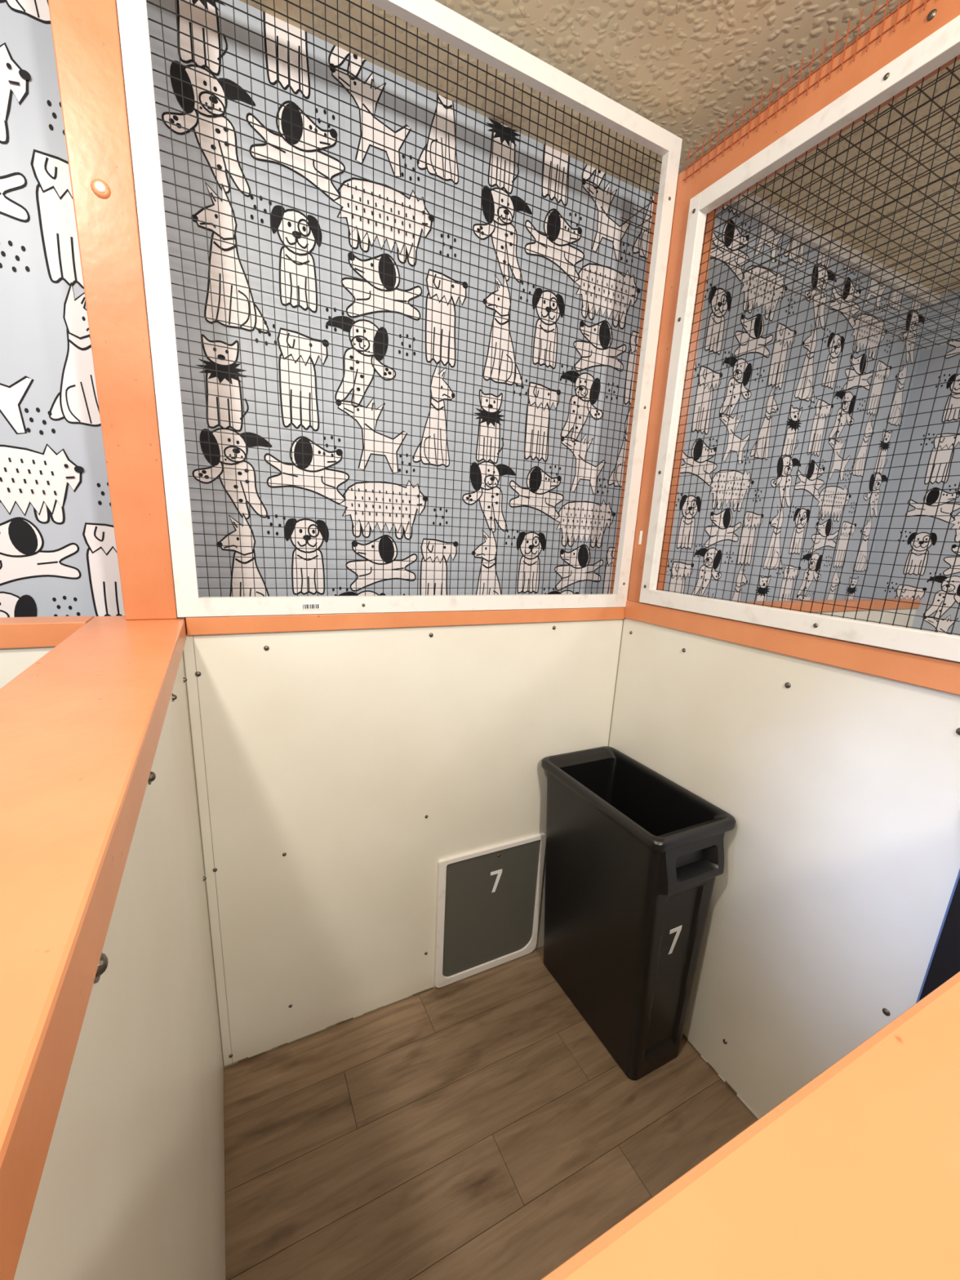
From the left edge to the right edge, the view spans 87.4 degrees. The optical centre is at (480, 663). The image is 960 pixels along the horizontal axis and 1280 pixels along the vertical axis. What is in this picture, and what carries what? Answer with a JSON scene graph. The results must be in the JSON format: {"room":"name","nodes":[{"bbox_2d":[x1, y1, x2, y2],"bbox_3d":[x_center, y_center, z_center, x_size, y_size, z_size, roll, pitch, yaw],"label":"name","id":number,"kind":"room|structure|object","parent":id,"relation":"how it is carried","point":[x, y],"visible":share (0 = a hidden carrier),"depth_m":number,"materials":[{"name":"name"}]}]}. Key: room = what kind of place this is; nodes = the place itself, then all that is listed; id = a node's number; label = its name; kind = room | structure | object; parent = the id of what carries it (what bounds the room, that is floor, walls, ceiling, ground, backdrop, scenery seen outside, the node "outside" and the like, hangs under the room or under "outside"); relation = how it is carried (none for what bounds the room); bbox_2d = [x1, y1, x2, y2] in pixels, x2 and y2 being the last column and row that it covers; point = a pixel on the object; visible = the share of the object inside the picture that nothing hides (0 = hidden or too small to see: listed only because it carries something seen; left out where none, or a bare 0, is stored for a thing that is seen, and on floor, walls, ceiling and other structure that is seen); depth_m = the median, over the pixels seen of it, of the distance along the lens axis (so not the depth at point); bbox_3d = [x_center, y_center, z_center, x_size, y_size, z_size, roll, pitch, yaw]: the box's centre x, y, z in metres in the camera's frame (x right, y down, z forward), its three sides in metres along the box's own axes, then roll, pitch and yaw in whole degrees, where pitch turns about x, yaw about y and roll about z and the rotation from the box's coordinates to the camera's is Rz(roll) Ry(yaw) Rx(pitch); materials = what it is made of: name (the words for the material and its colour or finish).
{"room":"dog kennel","nodes":[
{"label":"dog kennel","id":0,"kind":"room"},
{"bbox_2d":[13,653,225,1279],"bbox_3d":[-0.435,0.651,0.728,0.056,1.174,1.190,-4,16,-27],"label":"wall","id":1,"kind":"structure","parent":0,"point":[131,1186],"depth_m":0.45,"materials":[{"name":"white plastic"}]},
{"bbox_2d":[0,615,186,1279],"bbox_3d":[-0.358,0.113,0.379,0.164,0.044,1.620,-4,16,-27],"label":"ledge","id":2,"kind":"object","parent":1,"relation":"on","point":[81,726],"visible":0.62,"depth_m":0.32,"materials":[{"name":"paint"}]},
{"bbox_2d":[48,0,177,620],"bbox_3d":[-0.658,-0.704,0.908,0.090,1.248,0.098,-4,16,-27],"label":"post","id":3,"kind":"object","parent":2,"relation":"on","point":[86,42],"visible":0.97,"depth_m":0.88,"materials":[{"name":"paint"}]},
{"bbox_2d":[0,608,916,1068],"bbox_3d":[0.163,0.445,1.643,4.300,1.184,0.054,-4,16,-27],"label":"wall","id":4,"kind":"structure","parent":0,"point":[335,771],"depth_m":1.36,"materials":[{"name":"white plastic"}]},
{"bbox_2d":[0,615,93,648],"bbox_3d":[-1.256,-0.031,0.777,1.059,0.047,0.078,-4,16,-27],"label":"rail","id":5,"kind":"object","parent":4,"relation":"on","point":[40,631],"visible":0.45,"depth_m":0.95,"materials":[{"name":"paint"}]},
{"bbox_2d":[185,607,625,635],"bbox_3d":[-0.093,-0.127,1.358,1.211,0.039,0.078,-4,16,-27],"label":"rail","id":6,"kind":"object","parent":4,"relation":"on","point":[202,625],"visible":0.76,"depth_m":1.24,"materials":[{"name":"paint"}]},
{"bbox_2d":[116,0,682,617],"bbox_3d":[-0.059,-0.724,1.176,1.219,1.207,0.031,-4,16,-27],"label":"mesh screen","id":7,"kind":"object","parent":6,"relation":"on","point":[433,17],"visible":1,"depth_m":1.09,"materials":[{"name":"white paint"}]},
{"bbox_2d":[433,832,546,987],"bbox_3d":[0.036,0.805,1.643,0.385,0.469,0.012,-4,16,-27],"label":"door","id":8,"kind":"structure","parent":4,"relation":"in","point":[440,980],"depth_m":1.61,"materials":[{"name":"white paint"}]},
{"bbox_2d":[442,840,540,976],"bbox_3d":[0.038,0.799,1.644,0.344,0.431,0.008,-4,16,-27],"label":"flap","id":9,"kind":"object","parent":8,"relation":"attached to","point":[491,897],"visible":1,"depth_m":1.64,"materials":[{"name":"grey plastic"}]},
{"bbox_2d":[737,598,919,612],"bbox_3d":[1.317,-0.234,2.065,1.772,0.039,0.078,-4,16,-27],"label":"rail","id":10,"kind":"object","parent":4,"relation":"on","point":[877,604],"visible":0.49,"depth_m":2.14,"materials":[{"name":"paint"}]},
{"bbox_2d":[0,0,931,617],"bbox_3d":[0.118,-0.295,1.711,4.380,2.585,0.080,-4,16,-27],"label":"wall","id":11,"kind":"structure","parent":0,"point":[33,344],"depth_m":1.32,"materials":[{"name":"blue paper"}]},
{"bbox_2d":[0,172,30,222],"bbox_3d":[-0.895,-0.897,0.964,0.048,0.081,0.005,-4,16,-27],"label":"print","id":12,"kind":"object","parent":11,"relation":"attached to","point":[14,181],"depth_m":0.96,"materials":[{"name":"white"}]},
{"bbox_2d":[0,42,31,143],"bbox_3d":[-0.867,-1.053,0.935,0.060,0.158,0.005,-4,16,-27],"label":"print","id":13,"kind":"object","parent":11,"relation":"attached to","point":[14,79],"depth_m":0.93,"materials":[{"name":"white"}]},
{"bbox_2d":[0,375,34,434],"bbox_3d":[-0.951,-0.533,1.037,0.062,0.114,0.005,-4,16,-27],"label":"print","id":14,"kind":"object","parent":11,"relation":"attached to","point":[11,397],"depth_m":1.03,"materials":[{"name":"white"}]},
{"bbox_2d":[0,591,36,617],"bbox_3d":[-1.023,-0.130,1.112,0.064,0.055,0.005,-4,16,-27],"label":"print","id":15,"kind":"object","parent":11,"relation":"attached to","point":[11,605],"depth_m":1.11,"materials":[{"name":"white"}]},
{"bbox_2d":[0,0,50,23],"bbox_3d":[-0.828,-1.200,0.915,0.071,0.037,0.005,-4,16,-27],"label":"print","id":16,"kind":"object","parent":11,"relation":"attached to","point":[38,10],"depth_m":0.92,"materials":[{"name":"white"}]},
{"bbox_2d":[0,443,84,586],"bbox_3d":[-0.956,-0.320,1.094,0.175,0.300,0.005,-4,16,-27],"label":"print","id":17,"kind":"object","parent":11,"relation":"attached to","point":[39,482],"depth_m":1.09,"materials":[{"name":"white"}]},
{"bbox_2d":[30,149,101,426],"bbox_3d":[-0.860,-0.749,1.024,0.090,0.484,0.005,-4,16,-27],"label":"print","id":18,"kind":"object","parent":11,"relation":"attached to","point":[76,402],"depth_m":1.03,"materials":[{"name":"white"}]},
{"bbox_2d":[82,522,124,616],"bbox_3d":[-0.873,-0.215,1.166,0.059,0.212,0.005,-4,16,-27],"label":"print","id":19,"kind":"object","parent":11,"relation":"attached to","point":[102,562],"depth_m":1.17,"materials":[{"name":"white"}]},
{"bbox_2d":[161,0,271,336],"bbox_3d":[-0.571,-1.062,1.088,0.189,0.592,0.005,-4,16,-27],"label":"print","id":20,"kind":"object","parent":11,"relation":"attached to","point":[199,32],"depth_m":1.08,"materials":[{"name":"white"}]},
{"bbox_2d":[191,333,271,596],"bbox_3d":[-0.606,-0.463,1.237,0.179,0.597,0.005,-4,16,-27],"label":"print","id":21,"kind":"object","parent":11,"relation":"attached to","point":[209,350],"depth_m":1.22,"materials":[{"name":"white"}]},
{"bbox_2d":[262,11,310,98],"bbox_3d":[-0.420,-1.319,1.095,0.092,0.119,0.005,-4,16,-27],"label":"print","id":22,"kind":"object","parent":11,"relation":"attached to","point":[282,37],"depth_m":1.09,"materials":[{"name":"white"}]},
{"bbox_2d":[271,204,321,312],"bbox_3d":[-0.432,-0.953,1.191,0.111,0.202,0.005,-4,16,-27],"label":"print","id":23,"kind":"object","parent":11,"relation":"attached to","point":[276,222],"depth_m":1.19,"materials":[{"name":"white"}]},
{"bbox_2d":[274,327,328,431],"bbox_3d":[-0.441,-0.702,1.256,0.127,0.221,0.005,-4,16,-27],"label":"print","id":24,"kind":"object","parent":11,"relation":"attached to","point":[293,342],"depth_m":1.25,"materials":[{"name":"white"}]},
{"bbox_2d":[278,516,328,595],"bbox_3d":[-0.472,-0.286,1.356,0.126,0.202,0.005,-4,16,-27],"label":"print","id":25,"kind":"object","parent":11,"relation":"attached to","point":[289,532],"depth_m":1.36,"materials":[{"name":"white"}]},
{"bbox_2d":[245,100,433,473],"bbox_3d":[-0.328,-0.890,1.263,0.435,0.754,0.005,-4,16,-27],"label":"print","id":26,"kind":"object","parent":11,"relation":"attached to","point":[285,128],"depth_m":1.27,"materials":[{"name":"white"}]},
{"bbox_2d":[263,435,427,595],"bbox_3d":[-0.353,-0.391,1.389,0.436,0.408,0.005,-4,16,-27],"label":"print","id":27,"kind":"object","parent":11,"relation":"attached to","point":[362,570],"depth_m":1.41,"materials":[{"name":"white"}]},
{"bbox_2d":[328,44,411,177],"bbox_3d":[-0.257,-1.293,1.188,0.195,0.200,0.005,-4,16,-27],"label":"print","id":28,"kind":"object","parent":11,"relation":"attached to","point":[344,80],"depth_m":1.19,"materials":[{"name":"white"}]},
{"bbox_2d":[417,93,458,184],"bbox_3d":[-0.103,-1.319,1.260,0.112,0.169,0.005,-4,16,-27],"label":"print","id":29,"kind":"object","parent":11,"relation":"attached to","point":[442,110],"depth_m":1.27,"materials":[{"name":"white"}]},
{"bbox_2d":[419,537,457,595],"bbox_3d":[-0.126,-0.294,1.535,0.119,0.168,0.005,-4,16,-27],"label":"print","id":30,"kind":"object","parent":11,"relation":"attached to","point":[430,547],"depth_m":1.53,"materials":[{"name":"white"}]},
{"bbox_2d":[412,268,467,466],"bbox_3d":[-0.113,-0.806,1.398,0.150,0.483,0.005,-4,16,-27],"label":"print","id":31,"kind":"object","parent":11,"relation":"attached to","point":[437,294],"depth_m":1.39,"materials":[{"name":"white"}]},
{"bbox_2d":[462,389,515,595],"bbox_3d":[0.027,-0.511,1.554,0.180,0.597,0.005,-4,16,-27],"label":"print","id":32,"kind":"object","parent":11,"relation":"attached to","point":[485,401],"depth_m":1.54,"materials":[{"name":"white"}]},
{"bbox_2d":[472,117,560,462],"bbox_3d":[0.117,-1.028,1.457,0.323,0.807,0.005,-4,16,-27],"label":"print","id":33,"kind":"object","parent":11,"relation":"attached to","point":[497,135],"depth_m":1.42,"materials":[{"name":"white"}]},
{"bbox_2d":[528,284,564,368],"bbox_3d":[0.194,-1.001,1.504,0.125,0.203,0.005,-4,16,-27],"label":"print","id":34,"kind":"object","parent":11,"relation":"attached to","point":[539,291],"depth_m":1.51,"materials":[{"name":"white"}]},
{"bbox_2d":[509,466,615,594],"bbox_3d":[0.287,-0.439,1.710,0.453,0.407,0.005,-4,16,-27],"label":"print","id":35,"kind":"object","parent":11,"relation":"attached to","point":[534,473],"depth_m":1.73,"materials":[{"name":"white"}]},
{"bbox_2d":[524,208,640,494],"bbox_3d":[0.312,-0.938,1.584,0.453,0.755,0.005,-4,16,-27],"label":"print","id":36,"kind":"object","parent":11,"relation":"attached to","point":[552,218],"depth_m":1.59,"materials":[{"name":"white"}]},
{"bbox_2d":[581,164,653,260],"bbox_3d":[0.411,-1.343,1.522,0.277,0.201,0.005,-4,16,-27],"label":"print","id":37,"kind":"object","parent":11,"relation":"attached to","point":[586,176],"depth_m":1.52,"materials":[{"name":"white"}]},
{"bbox_2d":[691,361,722,435],"bbox_3d":[0.822,-0.964,1.843,0.144,0.226,0.005,-4,16,-27],"label":"print","id":38,"kind":"object","parent":11,"relation":"attached to","point":[703,369],"depth_m":1.85,"materials":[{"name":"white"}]},
{"bbox_2d":[704,280,731,355],"bbox_3d":[0.829,-1.215,1.777,0.131,0.205,0.005,-4,16,-27],"label":"print","id":39,"kind":"object","parent":11,"relation":"attached to","point":[726,305],"depth_m":1.78,"materials":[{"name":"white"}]},
{"bbox_2d":[675,438,763,601],"bbox_3d":[0.967,-0.554,2.033,0.518,0.612,0.005,-4,16,-27],"label":"print","id":40,"kind":"object","parent":11,"relation":"attached to","point":[745,483],"depth_m":2.03,"materials":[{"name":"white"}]},
{"bbox_2d":[710,219,796,464],"bbox_3d":[0.999,-1.154,1.882,0.521,0.754,0.005,-4,16,-27],"label":"print","id":41,"kind":"object","parent":11,"relation":"attached to","point":[753,282],"depth_m":1.89,"materials":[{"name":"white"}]},
{"bbox_2d":[755,223,804,265],"bbox_3d":[1.097,-1.508,1.835,0.266,0.096,0.005,-4,16,-27],"label":"print","id":42,"kind":"object","parent":11,"relation":"attached to","point":[794,243],"depth_m":1.83,"materials":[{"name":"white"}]},
{"bbox_2d":[677,160,940,307],"bbox_3d":[1.310,-1.596,1.910,1.738,0.045,0.025,-4,16,-27],"label":"trim","id":43,"kind":"structure","parent":11,"relation":"attached to","point":[757,208],"depth_m":1.91,"materials":[{"name":"white paint"}]},
{"bbox_2d":[763,404,856,600],"bbox_3d":[1.525,-0.688,2.287,0.697,0.802,0.005,-4,16,-27],"label":"print","id":44,"kind":"object","parent":11,"relation":"attached to","point":[813,468],"depth_m":2.29,"materials":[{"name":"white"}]},
{"bbox_2d":[794,252,891,480],"bbox_3d":[1.551,-1.211,2.155,0.696,0.783,0.005,-4,16,-27],"label":"print","id":45,"kind":"object","parent":11,"relation":"attached to","point":[876,389],"depth_m":2.16,"materials":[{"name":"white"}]},
{"bbox_2d":[853,429,892,571],"bbox_3d":[1.930,-0.788,2.471,0.183,0.658,0.005,-4,16,-27],"label":"print","id":46,"kind":"object","parent":11,"relation":"attached to","point":[862,556],"depth_m":2.47,"materials":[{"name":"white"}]},
{"bbox_2d":[886,299,924,426],"bbox_3d":[1.960,-1.377,2.322,0.185,0.505,0.005,-4,16,-27],"label":"print","id":47,"kind":"object","parent":11,"relation":"attached to","point":[895,411],"depth_m":2.33,"materials":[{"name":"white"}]},
{"bbox_2d":[223,946,758,1279],"bbox_3d":[0.728,1.354,0.653,4.300,0.030,3.079,-4,16,-27],"label":"floor","id":48,"kind":"structure","parent":0,"point":[477,1126],"depth_m":1.23,"materials":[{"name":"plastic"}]},
{"bbox_2d":[541,746,736,1079],"bbox_3d":[0.404,0.712,1.510,0.283,0.762,0.515,-4,16,-27],"label":"trash bin","id":49,"kind":"object","parent":48,"relation":"on","point":[634,857],"visible":1,"depth_m":1.38,"materials":[{"name":"black plastic"}]},
{"bbox_2d":[915,868,959,1003],"bbox_3d":[0.902,0.673,0.888,0.064,1.184,0.194,-4,16,-27],"label":"door frame post","id":50,"kind":"object","parent":48,"relation":"on","point":[944,964],"visible":0.02,"depth_m":0.91,"materials":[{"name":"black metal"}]},
{"bbox_2d":[239,0,959,294],"bbox_3d":[0.861,-1.149,0.100,4.380,0.160,3.150,-4,16,-27],"label":"ceiling","id":51,"kind":"structure","parent":0,"point":[686,67],"depth_m":1.17,"materials":[{"name":"beige paint"}]},
{"bbox_2d":[608,617,959,1119],"bbox_3d":[0.645,0.531,1.389,0.054,1.189,0.965,-4,16,-27],"label":"wall","id":52,"kind":"structure","parent":0,"point":[840,786],"depth_m":1.16,"materials":[{"name":"white plastic"}]},
{"bbox_2d":[624,600,959,695],"bbox_3d":[0.747,-0.043,1.135,0.093,0.055,1.101,-4,16,-27],"label":"rail","id":53,"kind":"object","parent":52,"relation":"on","point":[928,672],"visible":0.75,"depth_m":1.08,"materials":[{"name":"paint"}]},
{"bbox_2d":[609,160,715,602],"bbox_3d":[0.523,-0.744,1.478,0.090,1.112,0.150,-4,16,-27],"label":"post","id":54,"kind":"object","parent":53,"relation":"on","point":[684,191],"visible":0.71,"depth_m":1.42,"materials":[{"name":"paint"}]},
{"bbox_2d":[693,0,959,211],"bbox_3d":[0.826,-1.093,0.818,0.093,0.086,1.090,-4,16,-27],"label":"beam","id":55,"kind":"structure","parent":54,"relation":"attached to","point":[922,24],"depth_m":0.99,"materials":[{"name":"paint"}]},
{"bbox_2d":[620,12,959,348],"bbox_3d":[1.698,-1.156,1.053,1.852,0.004,2.040,-4,16,-27],"label":"wire mesh roof","id":56,"kind":"object","parent":55,"relation":"on","point":[954,75],"visible":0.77,"depth_m":1.51,"materials":[{"name":"black metal"}]},
{"bbox_2d":[683,0,928,182],"bbox_3d":[0.772,-1.141,0.817,0.003,0.075,1.100,-4,16,-27],"label":"strip","id":57,"kind":"object","parent":55,"relation":"attached to","point":[866,46],"depth_m":1.03,"materials":[{"name":"black metal"}]},
{"bbox_2d":[639,14,959,662],"bbox_3d":[0.763,-0.553,0.941,0.036,1.024,1.079,-4,16,-27],"label":"mesh screen","id":58,"kind":"object","parent":53,"relation":"on","point":[943,45],"visible":1,"depth_m":1.07,"materials":[{"name":"white paint"}]},
{"bbox_2d":[862,288,959,635],"bbox_3d":[2.737,-0.064,1.325,0.084,2.585,3.050,-4,16,-27],"label":"wall","id":59,"kind":"structure","parent":0,"point":[951,361],"depth_m":2.37,"materials":[{"name":"blue paper"}]},
{"bbox_2d":[884,338,959,635],"bbox_3d":[2.608,-0.603,1.411,0.004,1.596,2.348,-4,16,-27],"label":"print","id":60,"kind":"object","parent":59,"relation":"attached to","point":[951,361],"depth_m":2.35,"materials":[{"name":"multicoloured"}]},
{"bbox_3d":[0.427,0.762,0.442,1.323,1.184,0.050,-4,16,-27],"label":"wall","id":61,"kind":"structure","parent":0,"visible":0},
{"bbox_2d":[540,971,959,1279],"bbox_3d":[0.516,0.160,0.289,1.278,0.040,0.176,-4,16,-27],"label":"ledge","id":62,"kind":"object","parent":61,"relation":"on","point":[855,1175],"visible":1,"depth_m":0.15,"materials":[{"name":"paint"}]}
]}

